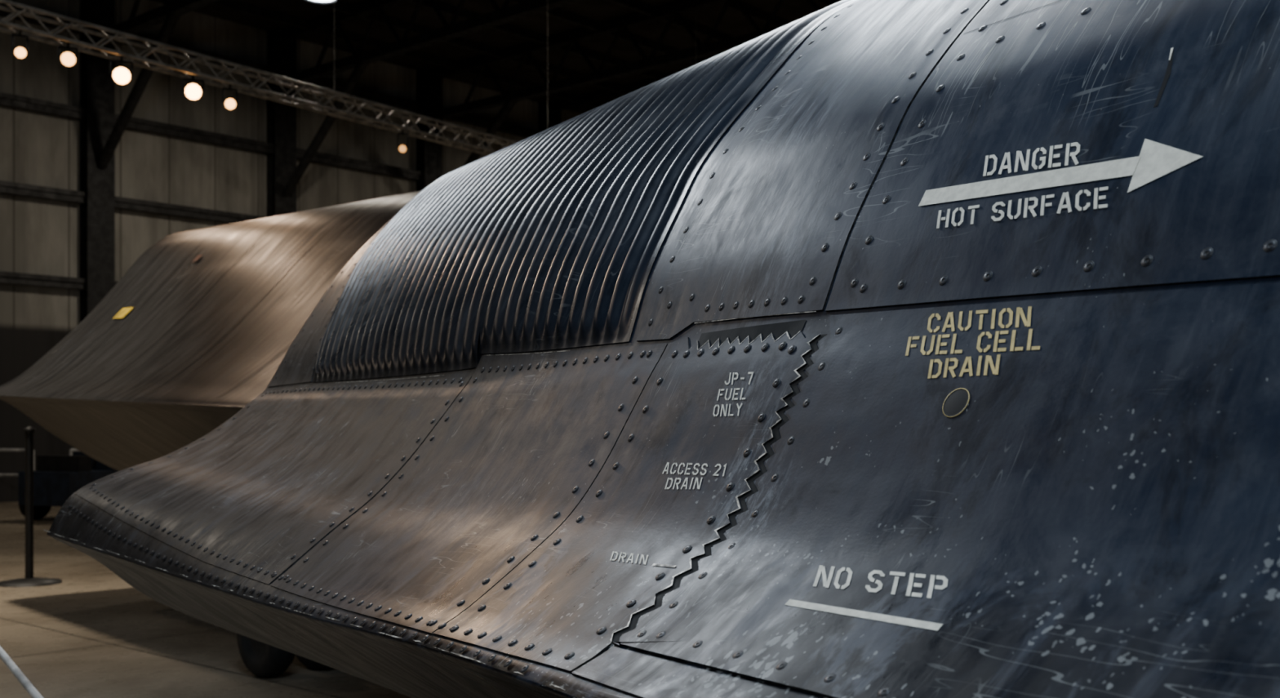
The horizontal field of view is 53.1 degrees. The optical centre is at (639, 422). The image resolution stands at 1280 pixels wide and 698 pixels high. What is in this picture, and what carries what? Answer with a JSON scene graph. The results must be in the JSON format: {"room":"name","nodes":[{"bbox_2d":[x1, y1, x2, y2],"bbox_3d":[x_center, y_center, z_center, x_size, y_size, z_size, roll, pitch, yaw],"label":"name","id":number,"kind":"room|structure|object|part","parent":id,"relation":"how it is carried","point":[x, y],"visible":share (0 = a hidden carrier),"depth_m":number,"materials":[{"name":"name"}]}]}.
{"room":"aircraft hangar","nodes":[
{"label":"aircraft hangar","id":0,"kind":"room"},
{"bbox_2d":[0,502,411,697],"bbox_3d":[8.233,1.750,18.016,43.200,0.200,66.000,0,0,41],"label":"floor","id":1,"kind":"structure","parent":0,"point":[91,633],"depth_m":9.57,"materials":[{"name":"concrete"}]},
{"bbox_2d":[0,448,35,476],"bbox_3d":[-12.750,1.086,25.400,1.872,1.129,0.358,0,0,8],"label":"barrier","id":2,"kind":"object","parent":1,"relation":"on","point":[1,449],"visible":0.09,"depth_m":25.33,"materials":[{"name":"grey metal"}]},
{"bbox_2d":[0,645,44,697],"bbox_3d":[-2.545,1.268,5.075,0.166,0.764,4.274,0,0,-33],"label":"barrier","id":3,"kind":"object","parent":1,"relation":"on","point":[14,668],"visible":1,"depth_m":4.50,"materials":[{"name":"silver metal"}]},
{"bbox_2d":[0,426,62,587],"bbox_3d":[-6.250,0.845,13.100,0.616,1.610,0.616,0,0,-32],"label":"stanchion","id":4,"kind":"object","parent":1,"relation":"on","point":[29,580],"visible":1,"depth_m":13.06,"materials":[{"name":"black metal"}]},
{"bbox_2d":[17,451,118,519],"bbox_3d":[-9.400,1.071,22.000,1.420,1.157,2.000,0,0,25],"label":"tractor","id":5,"kind":"object","parent":1,"relation":"on","point":[56,477],"visible":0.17,"depth_m":21.19,"materials":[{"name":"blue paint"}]},
{"bbox_2d":[69,448,79,455],"bbox_3d":[-9.591,1.086,24.948,3.615,1.129,0.458,0,0,11],"label":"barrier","id":6,"kind":"object","parent":1,"relation":"on","point":[71,451],"visible":0.06,"depth_m":25.17,"materials":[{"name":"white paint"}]},
{"bbox_2d":[0,191,420,677],"bbox_3d":[-0.693,-0.215,11.750,8.101,3.730,7.528,0,0,-44],"label":"aircraft","id":7,"kind":"object","parent":1,"relation":"on","point":[202,322],"visible":0.19,"depth_m":10.21,"materials":[{"name":"brown paint"}]},
{"bbox_2d":[44,0,1279,697],"bbox_3d":[2.108,0.220,2.025,4.424,2.860,9.411,0,0,-32],"label":"aircraft","id":8,"kind":"object","parent":1,"relation":"on","point":[845,348],"visible":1,"depth_m":2.00,"materials":[{"name":"blue paint"}]},
{"bbox_3d":[-0.406,0.115,2.833,0.552,0.581,1.101,0,0,-32],"label":"skirt panel","id":9,"kind":"part","parent":8,"relation":"part of","materials":[{"name":"blue paint"}]},
{"bbox_3d":[-0.029,0.106,2.153,0.481,0.534,0.512,0,0,-32],"label":"access panel","id":10,"kind":"part","parent":8,"relation":"part of","materials":[{"name":"blue paint"}]},
{"bbox_3d":[1.406,0.338,-0.531,0.067,0.039,5.565,0,0,-32],"label":"skin rail","id":11,"kind":"part","parent":8,"relation":"part of","materials":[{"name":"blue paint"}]},
{"bbox_2d":[0,0,582,502],"bbox_3d":[-8.149,-3.925,32.247,0.200,11.150,66.000,0,0,41],"label":"wall","id":12,"kind":"structure","parent":0,"point":[37,236],"depth_m":28.81,"materials":[{"name":"grey metal"}]},
{"bbox_2d":[0,2,540,290],"bbox_3d":[-7.967,-5.715,32.090,0.240,5.730,66.000,0,0,41],"label":"beams","id":13,"kind":"structure","parent":12,"relation":"attached to","point":[9,100],"depth_m":29.14,"materials":[{"name":"black metal"}]},
{"bbox_2d":[80,0,839,322],"bbox_3d":[8.960,-3.925,18.842,43.214,11.150,60.400,0,0,41],"label":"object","id":14,"kind":"structure","parent":12,"relation":"attached to","point":[100,135],"depth_m":28.83,"materials":[{"name":"black metal"}]},
{"bbox_2d":[0,0,696,155],"bbox_3d":[-3.840,-6.246,18.626,0.288,3.908,30.419,0,0,34],"label":"lighting truss","id":15,"kind":"object","parent":14,"relation":"hanging from","point":[80,24],"visible":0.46,"depth_m":16.50,"materials":[{"name":"metal"}]},
{"bbox_2d":[11,29,28,59],"bbox_3d":[-6.898,-4.194,14.237,0.203,0.334,0.175,0,0,41],"label":"spotlight","id":16,"kind":"object","parent":15,"relation":"hanging from","point":[20,52],"visible":0.99,"depth_m":14.21,"materials":[{"name":"beige glass"}]},
{"bbox_2d":[57,41,78,67],"bbox_3d":[-6.585,-4.215,14.719,0.266,0.298,0.229,0,0,41],"label":"spotlight","id":17,"kind":"object","parent":15,"relation":"hanging from","point":[68,59],"visible":0.98,"depth_m":14.68,"materials":[{"name":"beige"}]},
{"bbox_2d":[109,55,133,85],"bbox_3d":[-6.203,-4.186,15.306,0.262,0.362,0.323,0,0,-15],"label":"spotlight","id":18,"kind":"object","parent":15,"relation":"hanging from","point":[121,75],"visible":1,"depth_m":15.24,"materials":[{"name":"beige"}]},
{"bbox_2d":[182,74,204,101],"bbox_3d":[-5.635,-4.199,16.135,0.262,0.342,0.319,0,0,-13],"label":"spotlight","id":19,"kind":"object","parent":15,"relation":"hanging from","point":[193,91],"visible":1,"depth_m":16.06,"materials":[{"name":"beige"}]},
{"bbox_2d":[222,84,237,110],"bbox_3d":[-5.314,-4.196,16.561,0.235,0.346,0.203,0,0,41],"label":"spotlight","id":20,"kind":"object","parent":15,"relation":"hanging from","point":[230,104],"visible":1,"depth_m":16.53,"materials":[{"name":"beige"}]},
{"bbox_2d":[397,129,408,153],"bbox_3d":[-3.543,-4.192,19.121,0.159,0.369,0.181,0,0,-4],"label":"spotlight","id":21,"kind":"object","parent":15,"relation":"hanging from","point":[402,148],"visible":1,"depth_m":19.09,"materials":[{"name":"beige"}]},
{"bbox_2d":[151,0,841,113],"bbox_3d":[8.233,-9.600,18.016,43.200,0.200,66.000,0,0,41],"label":"roof purlins","id":22,"kind":"structure","parent":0,"point":[735,24],"depth_m":30.99,"materials":[{"name":"black metal"}]},
{"bbox_2d":[307,0,336,3],"bbox_3d":[-5.917,-8.625,23.685,0.600,1.550,0.600,0,0,41],"label":"lamp","id":23,"kind":"object","parent":22,"relation":"hanging from","point":[313,1],"visible":1,"depth_m":23.93,"materials":[{"name":"beige"}]},
{"bbox_2d":[209,0,834,107],"bbox_3d":[8.384,-9.400,17.885,40.920,0.200,66.001,0,0,41],"label":"ceiling","id":24,"kind":"structure","parent":22,"relation":"attached to","point":[755,13],"depth_m":30.71,"materials":[{"name":"metal"}]}
]}

